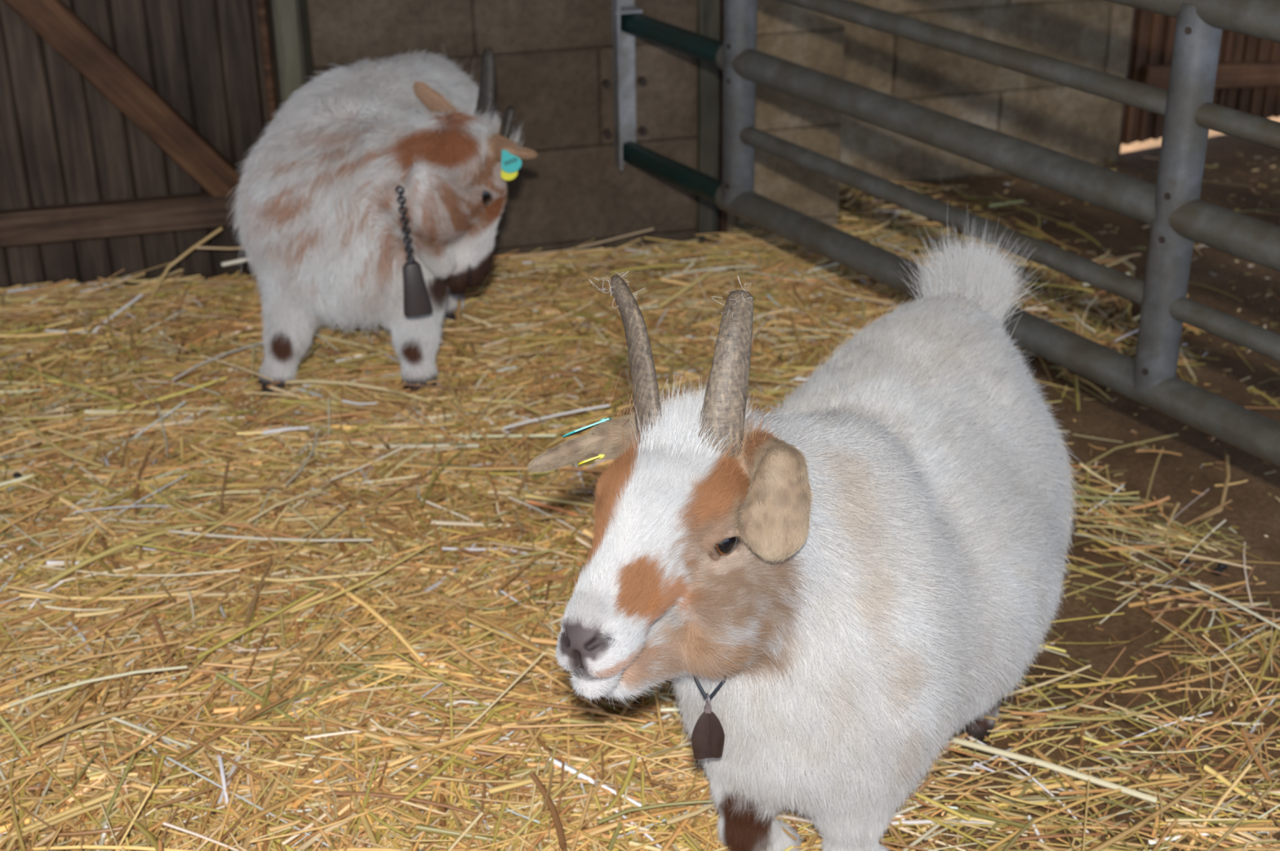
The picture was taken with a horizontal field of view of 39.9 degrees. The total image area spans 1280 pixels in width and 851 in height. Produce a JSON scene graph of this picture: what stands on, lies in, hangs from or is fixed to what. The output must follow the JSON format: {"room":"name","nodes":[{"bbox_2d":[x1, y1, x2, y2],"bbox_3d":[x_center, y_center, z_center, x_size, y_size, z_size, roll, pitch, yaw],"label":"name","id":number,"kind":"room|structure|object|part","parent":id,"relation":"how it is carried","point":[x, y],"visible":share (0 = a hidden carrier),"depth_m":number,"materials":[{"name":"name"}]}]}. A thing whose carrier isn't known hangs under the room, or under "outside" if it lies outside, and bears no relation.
{"room":"farm building","nodes":[
{"label":"farm building","id":0,"kind":"room"},
{"bbox_2d":[305,0,845,262],"bbox_3d":[-0.124,-1.356,2.892,0.967,2.518,0.200,-7,27,-13],"label":"wall","id":1,"kind":"structure","parent":0,"point":[553,59],"depth_m":3.19,"materials":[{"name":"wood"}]},
{"bbox_2d":[271,0,312,108],"bbox_3d":[-0.604,-1.316,2.712,0.067,2.420,0.150,-7,27,-13],"label":"trim","id":2,"kind":"structure","parent":1,"relation":"attached to","point":[289,16],"depth_m":2.97,"materials":[{"name":"grey wood"}]},
{"bbox_2d":[601,0,648,170],"bbox_3d":[-0.025,-0.738,3.080,0.083,0.595,0.046,-7,27,-13],"label":"wall bracket","id":3,"kind":"object","parent":1,"relation":"attached to","point":[623,43],"visible":0.96,"depth_m":3.15,"materials":[{"name":"metal"}]},
{"bbox_3d":[-0.025,-0.738,3.081,0.041,0.595,0.045,-7,27,-13],"label":"plate","id":4,"kind":"part","parent":3,"relation":"part of","materials":[{"name":"metal"}]},
{"bbox_3d":[-0.024,-0.728,3.086,0.048,0.005,0.046,-7,27,-13],"label":"cross plate","id":5,"kind":"part","parent":3,"relation":"part of","materials":[{"name":"metal"}]},
{"bbox_2d":[620,0,1279,466],"bbox_3d":[0.641,-0.192,2.239,0.054,0.752,2.411,-17,30,-29],"label":"gate","id":6,"kind":"object","parent":3,"relation":"attached to","point":[1175,211],"visible":1,"depth_m":2.31,"materials":[{"name":"grey metal"}]},
{"bbox_3d":[0.720,-0.011,2.200,0.049,0.049,2.082,-17,30,-29],"label":"rail","id":7,"kind":"part","parent":6,"relation":"part of","materials":[{"name":"grey metal"}]},
{"bbox_3d":[0.717,-0.224,2.095,0.049,0.049,2.082,-17,30,-29],"label":"rail","id":8,"kind":"part","parent":6,"relation":"part of","materials":[{"name":"grey metal"}]},
{"bbox_3d":[0.727,-0.113,2.135,0.030,0.030,2.050,-17,30,-29],"label":"rail","id":9,"kind":"part","parent":6,"relation":"part of","materials":[{"name":"grey metal"}]},
{"bbox_3d":[0.724,-0.335,2.026,0.030,0.030,2.050,-17,30,-29],"label":"rail","id":10,"kind":"part","parent":6,"relation":"part of","materials":[{"name":"grey metal"}]},
{"bbox_3d":[0.714,-0.457,1.981,0.049,0.049,2.082,-17,30,-29],"label":"rail","id":11,"kind":"part","parent":6,"relation":"part of","materials":[{"name":"grey metal"}]},
{"bbox_2d":[697,0,720,244],"bbox_3d":[0.115,-1.381,2.826,0.040,2.420,0.012,-7,27,-13],"label":"post","id":12,"kind":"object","parent":1,"relation":"attached to","point":[708,11],"depth_m":3.22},
{"bbox_2d":[718,0,727,241],"bbox_3d":[0.143,-1.384,2.830,0.014,2.420,0.016,-7,27,-13],"label":"trim","id":13,"kind":"structure","parent":1,"relation":"attached to","point":[722,215],"depth_m":3.25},
{"bbox_2d":[839,0,1133,190],"bbox_3d":[0.630,-1.564,3.361,0.772,2.576,0.200,-7,27,-13],"label":"wall","id":14,"kind":"structure","parent":0,"point":[1095,34],"depth_m":3.69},
{"bbox_2d":[1117,7,1136,155],"bbox_3d":[0.996,-1.683,3.393,0.074,2.400,0.092,-13,29,-23],"label":"trim","id":15,"kind":"structure","parent":14,"relation":"attached to","point":[1135,9],"depth_m":3.81,"materials":[{"name":"brown wood"}]},
{"bbox_2d":[837,116,1279,850],"bbox_3d":[0.008,0.579,1.678,8.000,0.120,7.500,-1,26,0],"label":"floor","id":16,"kind":"structure","parent":0,"point":[1253,511],"depth_m":2.52,"materials":[{"name":"soil"}]},
{"bbox_2d":[0,221,1070,850],"bbox_3d":[-0.599,0.120,2.396,3.200,0.146,3.000,-1,26,0],"label":"bedding","id":17,"kind":"object","parent":16,"relation":"on","point":[325,613],"visible":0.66,"depth_m":2.26,"materials":[{"name":"yellow plant"}]},
{"bbox_2d":[12,471,22,477],"bbox_3d":[-0.881,0.071,2.496,0.013,0.010,0.011,-1,26,0],"label":"dropping","id":18,"kind":"object","parent":17,"relation":"on","point":[16,474],"visible":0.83,"depth_m":2.49,"materials":[{"name":"black"}]},
{"bbox_2d":[144,226,222,306],"bbox_3d":[-0.784,-0.275,3.017,0.151,0.118,0.032,-15,30,-26],"label":"stalk","id":19,"kind":"object","parent":17,"relation":"on","point":[220,228],"visible":1,"depth_m":3.01,"materials":[{"name":"beige plant"}]},
{"bbox_2d":[195,246,245,249],"bbox_3d":[-0.683,-0.308,3.039,0.164,0.018,0.007,-8,27,-14],"label":"stalk","id":20,"kind":"object","parent":17,"relation":"on","point":[197,247],"visible":0.6,"depth_m":3.03,"materials":[{"name":"beige plant"}]},
{"bbox_2d":[221,257,251,266],"bbox_3d":[-0.682,-0.295,3.124,0.118,0.018,0.008,-6,27,-11],"label":"stalk","id":21,"kind":"object","parent":17,"relation":"on","point":[246,259],"visible":0.48,"depth_m":3.12,"materials":[{"name":"beige plant"}]},
{"bbox_2d":[226,47,537,397],"bbox_3d":[-0.385,-0.356,2.845,0.461,0.522,0.563,-1,26,0],"label":"goat","id":22,"kind":"object","parent":17,"relation":"on","point":[318,215],"visible":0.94,"depth_m":2.65},
{"bbox_2d":[395,185,432,316],"bbox_3d":[-0.330,-0.349,2.700,0.072,0.260,0.325,-3,26,-4],"label":"bell","id":23,"kind":"object","parent":22,"relation":"hanging from","point":[416,300],"visible":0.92,"depth_m":2.59,"materials":[{"name":"grey metal"}]},
{"bbox_3d":[-0.341,-0.291,2.561,0.018,0.121,0.014,-24,34,-38],"label":"chain","id":24,"kind":"part","parent":23,"relation":"part of","materials":[{"name":"grey metal"}]},
{"bbox_2d":[503,157,517,165],"bbox_3d":[-0.190,-0.387,2.588,0.020,0.010,0.003,-11,28,-20],"label":"print","id":25,"kind":"object","parent":22,"relation":"on","point":[507,161],"depth_m":2.59,"materials":[{"name":"black"}]},
{"bbox_2d":[524,213,1086,850],"bbox_3d":[0.185,0.135,1.706,0.323,0.671,0.805,18,32,33],"label":"goat","id":26,"kind":"object","parent":17,"relation":"on","point":[868,562],"visible":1,"depth_m":1.57},
{"bbox_2d":[691,673,726,759],"bbox_3d":[0.088,0.146,1.584,0.142,0.258,0.169,-1,26,0],"label":"bell","id":27,"kind":"object","parent":26,"relation":"hanging from","point":[708,736],"visible":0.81,"depth_m":1.56,"materials":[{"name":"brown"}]},
{"bbox_3d":[0.088,0.118,1.572,0.142,0.197,0.164,-1,26,0],"label":"cord","id":28,"kind":"part","parent":27,"relation":"part of","materials":[{"name":"black fabric"}]},
{"bbox_2d":[549,153,1279,850],"bbox_3d":[0.798,-0.001,2.604,1.836,0.110,2.947,-1,26,0],"label":"straw","id":29,"kind":"object","parent":16,"relation":"on","point":[1194,828],"visible":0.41,"depth_m":1.99,"materials":[{"name":"yellow plant"}]},
{"bbox_2d":[952,736,1157,803],"bbox_3d":[0.444,0.369,1.895,0.222,0.013,0.008,12,29,24],"label":"stalk","id":30,"kind":"object","parent":29,"relation":"on","point":[970,744],"visible":0.9,"depth_m":1.89,"materials":[{"name":"beige plant"}]},
{"bbox_2d":[1070,432,1178,474],"bbox_3d":[0.712,0.036,2.598,0.220,0.012,0.014,-16,30,-29],"label":"stalk","id":31,"kind":"object","parent":16,"relation":"on","point":[1176,433],"visible":0.98,"depth_m":2.60,"materials":[{"name":"beige plant"}]},
{"bbox_2d":[1119,257,1135,269],"bbox_3d":[0.909,-0.302,3.290,0.007,0.007,0.051,-7,27,-13],"label":"stalk","id":32,"kind":"object","parent":16,"relation":"on","point":[1125,261],"visible":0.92,"depth_m":3.28,"materials":[{"name":"beige plant"}]},
{"bbox_2d":[1180,556,1190,564],"bbox_3d":[0.717,0.178,2.321,0.013,0.010,0.011,-1,26,0],"label":"dropping","id":33,"kind":"object","parent":16,"relation":"on","point":[1187,560],"visible":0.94,"depth_m":2.32,"materials":[{"name":"black"}]},
{"bbox_2d":[1200,454,1230,519],"bbox_3d":[0.821,0.088,2.492,0.028,0.012,0.200,12,29,24],"label":"stalk","id":34,"kind":"object","parent":16,"relation":"on","point":[1226,456],"visible":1,"depth_m":2.49,"materials":[{"name":"beige plant"}]},
{"bbox_2d":[1212,567,1222,575],"bbox_3d":[0.752,0.190,2.295,0.013,0.010,0.011,-1,26,0],"label":"dropping","id":35,"kind":"object","parent":16,"relation":"on","point":[1217,569],"visible":0.94,"depth_m":2.29,"materials":[{"name":"black"}]},
{"bbox_2d":[1217,562,1227,569],"bbox_3d":[0.762,0.184,2.308,0.013,0.010,0.011,-1,26,0],"label":"dropping","id":36,"kind":"object","parent":16,"relation":"on","point":[1222,566],"visible":1,"depth_m":2.30,"materials":[{"name":"black"}]},
{"bbox_3d":[1.776,-2.814,3.293,1.720,0.300,0.100,-13,29,-23],"label":"wall header","id":37,"kind":"structure","parent":0,"visible":0},
{"bbox_2d":[1120,8,1279,144],"bbox_3d":[1.810,-1.702,3.784,1.711,2.129,0.060,-13,29,-23],"label":"door","id":38,"kind":"structure","parent":37,"relation":"in","point":[1247,80],"depth_m":3.92,"materials":[{"name":"brown wood"}]},
{"bbox_3d":[1.841,-0.848,4.199,1.685,0.053,0.034,-7,26,-26],"label":"rail","id":39,"kind":"part","parent":38,"relation":"part of","materials":[{"name":"brown wood"}]},
{"bbox_3d":[-1.551,-2.154,2.039,1.975,0.300,0.100,-7,27,-13],"label":"lintel","id":40,"kind":"object","parent":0,"visible":0},
{"bbox_2d":[0,0,282,295],"bbox_3d":[-1.512,-1.073,2.521,1.882,2.065,0.060,-7,27,-13],"label":"door","id":41,"kind":"structure","parent":40,"relation":"attached to","point":[126,126],"depth_m":2.98,"materials":[{"name":"brown wood"}]},
{"bbox_3d":[-1.511,-0.280,2.891,1.815,0.059,0.030,-7,27,-13],"label":"rail","id":42,"kind":"part","parent":41,"relation":"part of","materials":[{"name":"brown wood"}]}
]}

